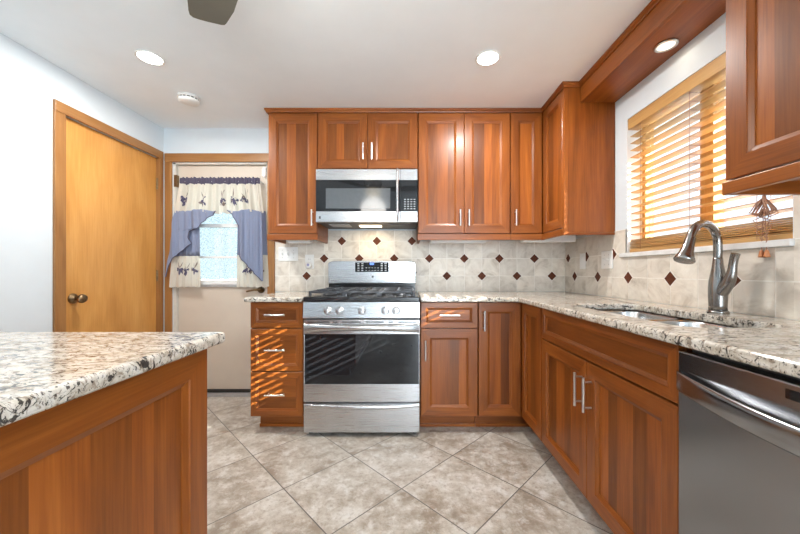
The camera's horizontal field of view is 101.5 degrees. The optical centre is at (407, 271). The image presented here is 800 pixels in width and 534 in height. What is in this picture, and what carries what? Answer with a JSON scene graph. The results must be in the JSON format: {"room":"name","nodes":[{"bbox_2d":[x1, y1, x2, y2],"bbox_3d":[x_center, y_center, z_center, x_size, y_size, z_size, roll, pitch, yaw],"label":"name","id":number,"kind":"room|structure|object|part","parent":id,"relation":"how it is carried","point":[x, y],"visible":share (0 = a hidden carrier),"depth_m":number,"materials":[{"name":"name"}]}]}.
{"room":"kitchen","nodes":[
{"label":"kitchen","id":0,"kind":"room"},
{"bbox_2d":[0,33,163,331],"bbox_3d":[-2.133,-0.081,-0.125,0.140,2.262,6.150,0,0,0],"label":"wall","id":1,"kind":"structure","parent":0,"point":[29,82],"depth_m":1.79,"materials":[{"name":"paint"}]},
{"bbox_2d":[53,99,163,331],"bbox_3d":[-2.084,0.023,2.317,0.157,2.054,0.841,0,0,0],"label":"door","id":2,"kind":"structure","parent":1,"relation":"in","point":[108,192],"depth_m":2.24,"materials":[{"name":"brown wood"}]},
{"bbox_3d":[-2.043,0.165,2.030,0.075,0.064,0.064,0,0,0],"label":"knob","id":3,"kind":"part","parent":2,"relation":"part of","materials":[{"name":"gold metal"}]},
{"bbox_2d":[0,0,650,127],"bbox_3d":[-0.350,-1.252,-0.125,3.800,0.080,6.150,0,0,0],"label":"ceiling","id":4,"kind":"structure","parent":0,"point":[268,53],"depth_m":1.77,"materials":[{"name":"paint"}]},
{"bbox_2d":[134,49,164,65],"bbox_3d":[-1.457,-1.208,1.847,0.140,0.007,0.140,0,0,0],"label":"recessed light","id":5,"kind":"object","parent":4,"relation":"in","point":[151,58],"visible":1,"depth_m":1.84,"materials":[{"name":"white plastic"}]},
{"bbox_2d":[137,51,162,64],"bbox_3d":[-1.457,-1.209,1.847,0.116,0.004,0.116,0,0,23],"label":"diffuser","id":6,"kind":"object","parent":5,"relation":"attached to","point":[151,58],"depth_m":1.84,"materials":[{"name":"white plastic"}]},
{"bbox_2d":[177,92,200,106],"bbox_3d":[-1.517,-1.190,2.265,0.136,0.042,0.136,0,0,0],"label":"smoke detector","id":7,"kind":"object","parent":4,"relation":"attached to","point":[186,98],"visible":1,"depth_m":2.23,"materials":[{"name":"white plastic"}]},
{"bbox_2d":[187,0,237,24],"bbox_3d":[-0.315,-1.062,0.742,1.066,0.300,1.128,0,0,0],"label":"ceiling fan","id":8,"kind":"object","parent":4,"relation":"hanging from","point":[219,12],"visible":1,"depth_m":1.24,"materials":[{"name":"silver metal"}]},
{"bbox_2d":[475,50,500,65],"bbox_3d":[0.452,-1.208,1.850,0.140,0.007,0.140,0,0,0],"label":"recessed light","id":9,"kind":"object","parent":4,"relation":"in","point":[488,57],"visible":1,"depth_m":1.85,"materials":[{"name":"white plastic"}]},
{"bbox_2d":[477,52,497,64],"bbox_3d":[0.452,-1.209,1.850,0.116,0.004,0.116,0,0,-23],"label":"diffuser","id":10,"kind":"object","parent":9,"relation":"attached to","point":[483,58],"depth_m":1.85,"materials":[{"name":"white plastic"}]},
{"bbox_2d":[164,128,565,292],"bbox_3d":[-0.366,-0.081,2.835,3.393,2.262,0.150,0,0,0],"label":"wall","id":11,"kind":"structure","parent":0,"point":[176,140],"depth_m":2.76,"materials":[{"name":"paint"}]},
{"bbox_2d":[164,153,274,396],"bbox_3d":[-1.582,0.026,2.819,0.924,2.047,0.162,0,0,0],"label":"door","id":12,"kind":"structure","parent":11,"relation":"in","point":[214,306],"depth_m":2.79,"materials":[{"name":"beige paint"}]},
{"bbox_2d":[165,177,268,287],"bbox_3d":[-1.585,-0.332,2.736,0.839,0.923,0.116,0,0,0],"label":"door curtain","id":13,"kind":"object","parent":12,"relation":"hanging from","point":[198,199],"visible":1,"depth_m":2.72,"materials":[{"name":"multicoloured fabric"}]},
{"bbox_3d":[-1.293,0.150,2.767,0.137,0.060,0.057,0,0,0],"label":"handle","id":14,"kind":"part","parent":12,"relation":"part of","materials":[{"name":"gold metal"}]},
{"bbox_2d":[262,167,266,177],"bbox_3d":[-1.221,-0.843,2.772,0.048,0.085,0.047,0,0,0],"label":"sensor","id":15,"kind":"object","parent":12,"relation":"attached to","point":[264,170],"visible":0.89,"depth_m":2.75,"materials":[{"name":"white plastic"}]},
{"bbox_2d":[267,113,327,243],"bbox_3d":[-0.858,-0.724,2.575,0.376,0.972,0.366,0,0,0],"label":"upper cabinet","id":16,"kind":"object","parent":11,"relation":"attached to","point":[293,137],"visible":0.92,"depth_m":2.44,"materials":[{"name":"brown wood"}]},
{"bbox_3d":[-0.857,-0.735,2.445,0.218,0.751,0.004,0,0,0],"label":"panel","id":17,"kind":"part","parent":16,"relation":"part of","materials":[{"name":"brown wood"}]},
{"bbox_3d":[-0.858,-0.261,2.591,0.376,0.046,0.333,0,0,0],"label":"light rail","id":18,"kind":"part","parent":16,"relation":"part of","materials":[{"name":"brown wood"}]},
{"bbox_2d":[287,240,312,243],"bbox_3d":[-0.856,-0.257,2.600,0.181,0.055,0.080,0,0,0],"label":"light","id":19,"kind":"object","parent":16,"relation":"attached to","point":[288,241],"visible":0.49,"depth_m":2.56,"materials":[{"name":"white plastic"}]},
{"bbox_2d":[316,168,417,228],"bbox_3d":[-0.299,-0.551,2.533,0.737,0.389,0.437,0,0,0],"label":"microwave","id":20,"kind":"object","parent":11,"relation":"attached to","point":[345,198],"visible":1,"depth_m":2.37,"materials":[{"name":"grey metal"}]},
{"bbox_3d":[-0.362,-0.553,2.381,0.612,0.226,0.019,0,0,0],"label":"door glass","id":21,"kind":"part","parent":20,"relation":"part of","materials":[{"name":"black glass"}]},
{"bbox_3d":[-0.075,-0.556,2.344,0.018,0.378,0.061,0,0,0],"label":"handle","id":22,"kind":"part","parent":20,"relation":"part of","materials":[{"name":"silver metal"}]},
{"bbox_3d":[0.007,-0.554,2.380,0.123,0.384,0.020,0,0,0],"label":"control panel","id":23,"kind":"part","parent":20,"relation":"part of","materials":[{"name":"silver metal"}]},
{"bbox_3d":[0.007,-0.553,2.381,0.123,0.226,0.019,0,0,0],"label":"control glass","id":24,"kind":"part","parent":20,"relation":"part of","materials":[{"name":"black glass"}]},
{"bbox_2d":[318,113,417,169],"bbox_3d":[-0.299,-0.980,2.575,0.744,0.460,0.366,0,0,0],"label":"upper cabinet","id":25,"kind":"object","parent":11,"relation":"attached to","point":[345,140],"visible":0.9,"depth_m":2.43,"materials":[{"name":"brown wood"}]},
{"bbox_3d":[-0.484,-0.975,2.440,0.368,0.412,0.020,0,0,0],"label":"door","id":26,"kind":"part","parent":25,"relation":"part of","materials":[{"name":"brown wood"}]},
{"bbox_3d":[-0.484,-0.975,2.445,0.226,0.270,0.004,0,0,0],"label":"panel","id":27,"kind":"part","parent":25,"relation":"part of","materials":[{"name":"brown wood"}]},
{"bbox_3d":[-0.331,-0.889,2.412,0.011,0.120,0.038,0,0,0],"label":"handle","id":28,"kind":"part","parent":25,"relation":"part of","materials":[{"name":"silver metal"}]},
{"bbox_3d":[-0.114,-0.975,2.440,0.368,0.412,0.020,0,0,0],"label":"door","id":29,"kind":"part","parent":25,"relation":"part of","materials":[{"name":"brown wood"}]},
{"bbox_3d":[-0.114,-0.975,2.445,0.226,0.270,0.004,0,0,0],"label":"panel","id":30,"kind":"part","parent":25,"relation":"part of","materials":[{"name":"brown wood"}]},
{"bbox_2d":[275,230,564,290],"bbox_3d":[0.102,-0.093,2.756,2.442,0.513,0.008,0,0,0],"label":"tiles","id":31,"kind":"structure","parent":11,"relation":"attached to","point":[490,265],"depth_m":2.75,"materials":[{"name":"tile"}]},
{"bbox_2d":[278,247,297,260],"bbox_3d":[-1.008,-0.151,2.744,0.165,0.118,0.018,0,0,0],"label":"switch plate","id":32,"kind":"object","parent":31,"relation":"attached to","point":[284,253],"visible":1,"depth_m":2.75,"materials":[{"name":"white plastic"}]},
{"bbox_2d":[305,255,313,268],"bbox_3d":[-0.828,-0.087,2.748,0.075,0.118,0.008,0,0,0],"label":"outlet","id":33,"kind":"object","parent":31,"relation":"attached to","point":[308,258],"visible":0.76,"depth_m":2.75,"materials":[{"name":"white plastic"}]},
{"bbox_2d":[305,262,311,268],"bbox_3d":[-0.826,-0.056,2.723,0.056,0.056,0.042,0,0,0],"label":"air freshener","id":34,"kind":"object","parent":33,"relation":"attached to","point":[308,265],"visible":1,"depth_m":2.71,"materials":[{"name":"white plastic"}]},
{"bbox_2d":[417,113,509,243],"bbox_3d":[0.415,-0.724,2.575,0.688,0.972,0.366,0,0,0],"label":"upper cabinet","id":35,"kind":"object","parent":11,"relation":"attached to","point":[464,158],"visible":0.97,"depth_m":2.44,"materials":[{"name":"brown wood"}]},
{"bbox_3d":[0.247,-0.735,2.440,0.338,0.893,0.020,0,0,0],"label":"door","id":36,"kind":"part","parent":35,"relation":"part of","materials":[{"name":"brown wood"}]},
{"bbox_3d":[0.247,-0.735,2.445,0.196,0.751,0.004,0,0,0],"label":"panel","id":37,"kind":"part","parent":35,"relation":"part of","materials":[{"name":"brown wood"}]},
{"bbox_2d":[430,240,485,243],"bbox_3d":[0.395,-0.257,2.600,0.440,0.055,0.080,0,0,0],"label":"light","id":38,"kind":"object","parent":35,"relation":"attached to","point":[431,241],"visible":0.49,"depth_m":2.56,"materials":[{"name":"white plastic"}]},
{"bbox_3d":[0.415,-0.261,2.591,0.688,0.046,0.333,0,0,0],"label":"light rail","id":39,"kind":"part","parent":35,"relation":"part of","materials":[{"name":"brown wood"}]},
{"bbox_3d":[0.588,-0.735,2.440,0.338,0.893,0.020,0,0,0],"label":"door","id":40,"kind":"part","parent":35,"relation":"part of","materials":[{"name":"brown wood"}]},
{"bbox_3d":[0.588,-0.735,2.445,0.196,0.751,0.004,0,0,0],"label":"panel","id":41,"kind":"part","parent":35,"relation":"part of","materials":[{"name":"brown wood"}]},
{"bbox_2d":[207,397,613,533],"bbox_3d":[-0.350,1.080,-0.125,3.800,0.060,6.150,0,0,0],"label":"floor","id":42,"kind":"structure","parent":0,"point":[261,480],"depth_m":1.64,"materials":[{"name":"tile"}]},
{"bbox_2d":[0,349,206,533],"bbox_3d":[-1.020,0.622,0.140,0.980,0.856,1.450,0,0,0],"label":"kitchen island","id":43,"kind":"object","parent":42,"relation":"on","point":[128,456],"visible":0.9,"depth_m":0.60,"materials":[{"name":"brown wood"}]},
{"bbox_3d":[-0.545,0.577,0.140,0.004,0.604,1.288,0,0,0],"label":"panel","id":44,"kind":"part","parent":43,"relation":"part of","materials":[{"name":"brown wood"}]},
{"bbox_2d":[0,332,224,426],"bbox_3d":[-1.030,0.178,0.141,1.061,0.030,1.513,0,0,0],"label":"island countertop","id":45,"kind":"structure","parent":43,"relation":"on","point":[40,371],"depth_m":0.62,"materials":[{"name":"stone"}]},
{"bbox_2d":[251,301,305,426],"bbox_3d":[-0.854,0.622,2.419,0.346,0.856,0.662,0,0,0],"label":"base cabinet","id":46,"kind":"object","parent":42,"relation":"on","point":[277,331],"visible":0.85,"depth_m":2.13,"materials":[{"name":"brown wood"}]},
{"bbox_3d":[-0.856,0.277,2.107,0.130,0.011,0.038,0,0,0],"label":"handle","id":47,"kind":"part","parent":46,"relation":"part of","materials":[{"name":"silver metal"}]},
{"bbox_3d":[-0.854,0.795,2.135,0.340,0.286,0.020,0,0,0],"label":"drawer","id":48,"kind":"part","parent":46,"relation":"part of","materials":[{"name":"brown wood"}]},
{"bbox_3d":[-0.854,0.795,2.140,0.246,0.192,0.004,0,0,0],"label":"panel","id":49,"kind":"part","parent":46,"relation":"part of","materials":[{"name":"brown wood"}]},
{"bbox_3d":[-0.854,0.507,2.135,0.340,0.274,0.020,0,0,0],"label":"drawer","id":50,"kind":"part","parent":46,"relation":"part of","materials":[{"name":"brown wood"}]},
{"bbox_3d":[-0.854,0.507,2.140,0.246,0.180,0.004,0,0,0],"label":"panel","id":51,"kind":"part","parent":46,"relation":"part of","materials":[{"name":"brown wood"}]},
{"bbox_3d":[-0.854,0.281,2.135,0.340,0.163,0.020,0,0,0],"label":"drawer","id":52,"kind":"part","parent":46,"relation":"part of","materials":[{"name":"brown wood"}]},
{"bbox_3d":[-0.854,0.281,2.140,0.246,0.069,0.004,0,0,0],"label":"panel","id":53,"kind":"part","parent":46,"relation":"part of","materials":[{"name":"brown wood"}]},
{"bbox_2d":[244,291,317,301],"bbox_3d":[-0.867,0.178,2.421,0.371,0.030,0.660,0,0,0],"label":"countertop","id":54,"kind":"structure","parent":46,"relation":"on","point":[285,296],"depth_m":2.10,"materials":[{"name":"stone"}]},
{"bbox_2d":[303,261,419,433],"bbox_3d":[-0.295,0.478,2.389,0.738,1.143,0.718,0,0,0],"label":"gas range","id":55,"kind":"object","parent":42,"relation":"on","point":[362,330],"visible":1,"depth_m":2.08,"materials":[{"name":"grey metal"}]},
{"bbox_3d":[-0.509,0.244,2.051,0.052,0.052,0.034,0,0,0],"label":"knob","id":56,"kind":"part","parent":55,"relation":"part of","materials":[{"name":"silver metal"}]},
{"bbox_3d":[-0.433,0.244,2.051,0.052,0.052,0.034,0,0,0],"label":"knob","id":57,"kind":"part","parent":55,"relation":"part of","materials":[{"name":"silver metal"}]},
{"bbox_3d":[-0.295,0.359,2.055,0.730,0.062,0.051,0,0,0],"label":"handle","id":58,"kind":"part","parent":55,"relation":"part of","materials":[{"name":"silver metal"}]},
{"bbox_3d":[-0.295,0.858,2.067,0.730,0.033,0.027,0,0,0],"label":"drawer handle","id":59,"kind":"part","parent":55,"relation":"part of","materials":[{"name":"silver metal"}]},
{"bbox_2d":[303,291,419,301],"bbox_3d":[-0.295,0.172,2.365,0.738,0.031,0.595,0,0,0],"label":"cooktop","id":60,"kind":"object","parent":55,"relation":"in","point":[320,297],"depth_m":2.07,"materials":[{"name":"black metal"}]},
{"bbox_3d":[-0.295,0.241,2.091,0.738,0.103,0.058,0,0,0],"label":"control panel","id":61,"kind":"part","parent":55,"relation":"part of","materials":[{"name":"silver metal"}]},
{"bbox_3d":[-0.295,0.567,2.100,0.738,0.523,0.040,0,0,0],"label":"oven door","id":62,"kind":"part","parent":55,"relation":"part of","materials":[{"name":"silver metal"}]},
{"bbox_3d":[-0.295,0.554,2.099,0.726,0.319,0.033,0,0,0],"label":"oven glass","id":63,"kind":"part","parent":55,"relation":"part of","materials":[{"name":"black glass"}]},
{"bbox_3d":[-0.292,0.244,2.051,0.052,0.052,0.034,0,0,0],"label":"knob","id":64,"kind":"part","parent":55,"relation":"part of","materials":[{"name":"silver metal"}]},
{"bbox_3d":[-0.295,0.930,2.100,0.738,0.184,0.040,0,0,0],"label":"drawer","id":65,"kind":"part","parent":55,"relation":"part of","materials":[{"name":"silver metal"}]},
{"bbox_3d":[-0.144,0.244,2.051,0.052,0.052,0.034,0,0,0],"label":"knob","id":66,"kind":"part","parent":55,"relation":"part of","materials":[{"name":"silver metal"}]},
{"bbox_3d":[-0.076,0.244,2.051,0.052,0.052,0.034,0,0,0],"label":"knob","id":67,"kind":"part","parent":55,"relation":"part of","materials":[{"name":"silver metal"}]},
{"bbox_2d":[419,301,476,426],"bbox_3d":[0.268,0.622,2.419,0.374,0.856,0.662,0,0,0],"label":"base cabinet","id":68,"kind":"object","parent":42,"relation":"on","point":[448,330],"visible":0.87,"depth_m":2.13,"materials":[{"name":"brown wood"}]},
{"bbox_3d":[0.113,0.505,2.107,0.011,0.130,0.038,0,0,0],"label":"handle","id":69,"kind":"part","parent":68,"relation":"part of","materials":[{"name":"silver metal"}]},
{"bbox_3d":[0.268,0.281,2.135,0.368,0.163,0.020,0,0,0],"label":"drawer","id":70,"kind":"part","parent":68,"relation":"part of","materials":[{"name":"brown wood"}]},
{"bbox_3d":[0.268,0.281,2.140,0.274,0.069,0.004,0,0,0],"label":"panel","id":71,"kind":"part","parent":68,"relation":"part of","materials":[{"name":"brown wood"}]},
{"bbox_3d":[0.268,0.654,2.135,0.368,0.568,0.020,0,0,0],"label":"door","id":72,"kind":"part","parent":68,"relation":"part of","materials":[{"name":"brown wood"}]},
{"bbox_3d":[0.268,0.654,2.140,0.226,0.426,0.004,0,0,0],"label":"panel","id":73,"kind":"part","parent":68,"relation":"part of","materials":[{"name":"brown wood"}]},
{"bbox_2d":[475,302,543,440],"bbox_3d":[0.889,0.622,2.280,0.864,0.856,0.939,0,0,0],"label":"base cabinet","id":74,"kind":"object","parent":42,"relation":"on","point":[509,334],"visible":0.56,"depth_m":2.12,"materials":[{"name":"brown wood"}]},
{"bbox_3d":[0.491,0.315,2.107,0.011,0.130,0.038,0,0,0],"label":"handle","id":75,"kind":"part","parent":74,"relation":"part of","materials":[{"name":"silver metal"}]},
{"bbox_3d":[0.597,0.569,2.140,0.131,0.597,0.004,0,0,0],"label":"panel","id":76,"kind":"part","parent":74,"relation":"part of","materials":[{"name":"brown wood"}]},
{"bbox_3d":[0.597,0.569,2.135,0.273,0.739,0.020,0,0,0],"label":"door","id":77,"kind":"part","parent":74,"relation":"part of","materials":[{"name":"brown wood"}]},
{"bbox_3d":[0.752,0.569,1.968,0.004,0.597,0.165,0,0,0],"label":"panel","id":78,"kind":"part","parent":74,"relation":"part of","materials":[{"name":"brown wood"}]},
{"bbox_3d":[0.747,0.569,1.968,0.020,0.739,0.307,0,0,0],"label":"door","id":79,"kind":"part","parent":74,"relation":"part of","materials":[{"name":"brown wood"}]},
{"bbox_2d":[418,291,799,377],"bbox_3d":[0.701,0.178,1.500,1.241,0.030,2.501,0,0,0],"label":"countertop","id":80,"kind":"structure","parent":74,"relation":"on","point":[769,343],"depth_m":1.08,"materials":[{"name":"stone"}]},
{"bbox_2d":[600,310,736,327],"bbox_3d":[0.983,0.294,1.320,0.348,0.199,0.723,0,0,0],"label":"sink","id":81,"kind":"object","parent":80,"relation":"in","point":[665,319],"visible":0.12,"depth_m":1.35,"materials":[{"name":"silver metal"}]},
{"bbox_3d":[0.983,0.294,1.516,0.348,0.199,0.330,0,0,0],"label":"bowl","id":82,"kind":"part","parent":81,"relation":"part of","materials":[{"name":"silver metal"}]},
{"bbox_3d":[0.983,0.289,1.147,0.348,0.189,0.378,0,0,0],"label":"bowl","id":83,"kind":"part","parent":81,"relation":"part of","materials":[{"name":"silver metal"}]},
{"bbox_2d":[673,220,740,313],"bbox_3d":[1.141,-0.020,1.270,0.250,0.366,0.128,0,0,0],"label":"faucet","id":84,"kind":"object","parent":80,"relation":"on","point":[721,283],"visible":1,"depth_m":1.27,"materials":[{"name":"silver metal"}]},
{"bbox_3d":[1.155,-0.126,1.275,0.191,0.154,0.029,0,0,-18],"label":"spout","id":85,"kind":"part","parent":84,"relation":"part of","materials":[{"name":"silver metal"}]},
{"bbox_3d":[1.232,0.015,1.263,0.048,0.176,0.100,0,0,0],"label":"lever","id":86,"kind":"part","parent":84,"relation":"part of","materials":[{"name":"silver metal"}]},
{"bbox_2d":[542,309,738,533],"bbox_3d":[1.010,0.622,1.349,0.622,0.856,0.919,0,0,0],"label":"base cabinet","id":87,"kind":"object","parent":42,"relation":"on","point":[610,396],"visible":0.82,"depth_m":1.18,"materials":[{"name":"brown wood"}]},
{"bbox_3d":[0.752,0.654,1.579,0.004,0.426,0.313,0,0,0],"label":"panel","id":88,"kind":"part","parent":87,"relation":"part of","materials":[{"name":"brown wood"}]},
{"bbox_3d":[0.747,0.654,1.579,0.020,0.568,0.455,0,0,0],"label":"door","id":89,"kind":"part","parent":87,"relation":"part of","materials":[{"name":"brown wood"}]},
{"bbox_3d":[0.719,0.495,1.383,0.038,0.140,0.011,0,0,0],"label":"handle","id":90,"kind":"part","parent":87,"relation":"part of","materials":[{"name":"silver metal"}]},
{"bbox_3d":[0.719,0.495,1.315,0.038,0.140,0.011,0,0,0],"label":"handle","id":91,"kind":"part","parent":87,"relation":"part of","materials":[{"name":"silver metal"}]},
{"bbox_3d":[0.752,0.281,1.349,0.004,0.069,0.819,0,0,0],"label":"panel","id":92,"kind":"part","parent":87,"relation":"part of","materials":[{"name":"brown wood"}]},
{"bbox_3d":[0.747,0.281,1.349,0.020,0.163,0.913,0,0,0],"label":"false drawer","id":93,"kind":"part","parent":87,"relation":"part of","materials":[{"name":"brown wood"}]},
{"bbox_3d":[0.752,0.654,1.121,0.004,0.426,0.313,0,0,0],"label":"panel","id":94,"kind":"part","parent":87,"relation":"part of","materials":[{"name":"brown wood"}]},
{"bbox_3d":[0.747,0.654,1.121,0.020,0.568,0.455,0,0,0],"label":"door","id":95,"kind":"part","parent":87,"relation":"part of","materials":[{"name":"brown wood"}]},
{"bbox_2d":[676,349,799,533],"bbox_3d":[0.992,0.627,0.586,0.614,0.845,0.601,0,0,0],"label":"dishwasher","id":96,"kind":"object","parent":42,"relation":"on","point":[739,423],"visible":1,"depth_m":0.72,"materials":[{"name":"grey metal"}]},
{"bbox_3d":[0.708,0.296,0.586,0.047,0.062,0.601,0,0,0],"label":"handle","id":97,"kind":"part","parent":96,"relation":"part of","materials":[{"name":"silver metal"}]},
{"bbox_2d":[573,12,799,320],"bbox_3d":[1.410,-0.081,-0.145,0.160,2.262,6.110,0,0,0],"label":"wall","id":98,"kind":"structure","parent":0,"point":[708,45],"depth_m":1.74,"materials":[{"name":"paint"}]},
{"bbox_2d":[509,87,614,239],"bbox_3d":[1.045,-0.724,2.425,0.566,0.972,0.667,0,0,0],"label":"upper cabinet","id":99,"kind":"object","parent":98,"relation":"attached to","point":[562,157],"visible":0.92,"depth_m":2.10,"materials":[{"name":"brown wood"}]},
{"bbox_2d":[264,0,660,114],"bbox_3d":[0.433,-1.197,1.924,1.520,0.028,3.261,0,0,-43],"label":"trim","id":100,"kind":"structure","parent":99,"relation":"attached to","point":[653,3],"depth_m":2.41,"materials":[{"name":"brown wood"}]},
{"bbox_3d":[0.880,-0.735,2.440,0.231,0.893,0.020,0,0,0],"label":"door","id":101,"kind":"part","parent":99,"relation":"part of","materials":[{"name":"brown wood"}]},
{"bbox_3d":[0.880,-0.735,2.445,0.089,0.751,0.004,0,0,0],"label":"panel","id":102,"kind":"part","parent":99,"relation":"part of","materials":[{"name":"brown wood"}]},
{"bbox_2d":[520,235,575,241],"bbox_3d":[1.070,-0.257,2.505,0.400,0.055,0.070,0,0,0],"label":"light","id":103,"kind":"object","parent":99,"relation":"attached to","point":[565,238],"visible":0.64,"depth_m":2.47,"materials":[{"name":"white plastic"}]},
{"bbox_3d":[1.010,-0.735,2.275,0.020,0.893,0.305,0,0,0],"label":"door","id":104,"kind":"part","parent":99,"relation":"part of","materials":[{"name":"brown wood"}]},
{"bbox_3d":[1.015,-0.735,2.275,0.004,0.751,0.163,0,0,0],"label":"panel","id":105,"kind":"part","parent":99,"relation":"part of","materials":[{"name":"brown wood"}]},
{"bbox_3d":[1.024,-0.260,2.247,0.257,0.043,0.645,0,0,-44],"label":"light rail","id":106,"kind":"part","parent":99,"relation":"part of","materials":[{"name":"brown wood"}]},
{"bbox_3d":[1.164,-0.733,2.107,0.328,0.955,0.024,0,0,0],"label":"panel","id":107,"kind":"part","parent":99,"relation":"part of","materials":[{"name":"brown wood"}]},
{"bbox_2d":[581,0,725,101],"bbox_3d":[1.216,-1.148,1.560,0.224,0.126,1.067,0,0,0],"label":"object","id":108,"kind":"object","parent":98,"relation":"attached to","point":[634,59],"visible":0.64,"depth_m":1.59,"materials":[{"name":"brown wood"}]},
{"bbox_2d":[654,39,678,52],"bbox_3d":[1.235,-1.081,1.565,0.096,0.007,0.096,0,0,0],"label":"recessed light","id":109,"kind":"object","parent":108,"relation":"attached to","point":[669,44],"visible":1,"depth_m":1.56,"materials":[{"name":"silver metal"}]},
{"bbox_2d":[656,41,675,50],"bbox_3d":[1.235,-1.082,1.565,0.074,0.004,0.074,0,0,-23],"label":"diffuser","id":110,"kind":"object","parent":109,"relation":"attached to","point":[665,45],"depth_m":1.56,"materials":[{"name":"white plastic"}]},
{"bbox_2d":[565,195,799,319],"bbox_3d":[1.326,-0.049,1.430,0.008,0.424,2.660,0,0,0],"label":"tiles","id":111,"kind":"structure","parent":98,"relation":"attached to","point":[766,286],"depth_m":1.55,"materials":[{"name":"tile"}]},
{"bbox_2d":[580,253,585,268],"bbox_3d":[1.317,-0.081,2.470,0.010,0.118,0.078,0,0,0],"label":"switch plate","id":112,"kind":"object","parent":111,"relation":"attached to","point":[583,255],"visible":1,"depth_m":2.45,"materials":[{"name":"white plastic"}]},
{"bbox_2d":[601,250,612,268],"bbox_3d":[1.314,-0.081,2.168,0.018,0.118,0.122,0,0,0],"label":"switch plate","id":113,"kind":"object","parent":111,"relation":"attached to","point":[606,256],"visible":1,"depth_m":2.16,"materials":[{"name":"white plastic"}]},
{"bbox_2d":[619,77,794,257],"bbox_3d":[1.389,-0.507,1.575,0.162,0.836,0.911,0,0,0],"label":"window","id":114,"kind":"structure","parent":98,"relation":"in","point":[781,242],"depth_m":1.60,"materials":[{"name":"white wood"}]},
{"bbox_3d":[1.364,-0.102,1.575,0.112,0.026,0.911,0,0,0],"label":"sill","id":115,"kind":"part","parent":114,"relation":"part of","materials":[{"name":"white stone"}]},
{"bbox_2d":[628,52,792,257],"bbox_3d":[1.344,-0.488,1.555,0.100,0.870,0.846,0,0,0],"label":"window blind","id":116,"kind":"object","parent":114,"relation":"attached to","point":[713,72],"visible":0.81,"depth_m":1.56,"materials":[{"name":"brown wood"}]},
{"bbox_3d":[1.366,-0.510,1.885,0.056,0.770,0.002,0,0,0],"label":"ladder cord","id":117,"kind":"part","parent":116,"relation":"part of","materials":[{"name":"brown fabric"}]},
{"bbox_3d":[1.366,-0.510,1.555,0.056,0.770,0.002,0,0,0],"label":"ladder cord","id":118,"kind":"part","parent":116,"relation":"part of","materials":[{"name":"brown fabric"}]},
{"bbox_3d":[1.365,-0.126,1.555,0.053,0.020,0.844,0,0,0],"label":"rail","id":119,"kind":"part","parent":116,"relation":"part of","materials":[{"name":"brown wood"}]},
{"bbox_3d":[1.314,-0.470,1.203,0.040,0.800,0.094,0,0,0],"label":"pull cord","id":120,"kind":"part","parent":116,"relation":"part of","materials":[{"name":"brown fabric"}]},
{"bbox_2d":[722,0,799,194],"bbox_3d":[1.160,-0.726,0.634,0.336,0.968,0.800,0,0,0],"label":"upper cabinet","id":121,"kind":"object","parent":98,"relation":"attached to","point":[763,36],"visible":1,"depth_m":0.94,"materials":[{"name":"brown wood"}]},
{"bbox_3d":[1.160,-0.263,0.634,0.336,0.042,0.800,0,0,0],"label":"light rail","id":122,"kind":"part","parent":121,"relation":"part of","materials":[{"name":"brown wood"}]},
{"bbox_3d":[1.015,-0.735,0.833,0.004,0.739,0.242,0,0,0],"label":"panel","id":123,"kind":"part","parent":121,"relation":"part of","materials":[{"name":"brown wood"}]},
{"label":"outside","id":124,"kind":"structure","parent":0,"visible":0},
{"bbox_2d":[201,279,236,280],"bbox_3d":[0.000,1.350,15.000,80.000,0.100,90.000,0,0,0],"label":"ground","id":125,"kind":"structure","parent":124,"point":[201,279],"depth_m":53.35,"materials":[{"name":"white"}]},
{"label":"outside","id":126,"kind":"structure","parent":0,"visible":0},
{"bbox_2d":[654,87,725,151],"bbox_3d":[1.930,-1.220,0.900,0.860,0.140,8.200,0,0,0],"label":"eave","id":127,"kind":"object","parent":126,"point":[686,127],"depth_m":2.60,"materials":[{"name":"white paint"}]}
]}

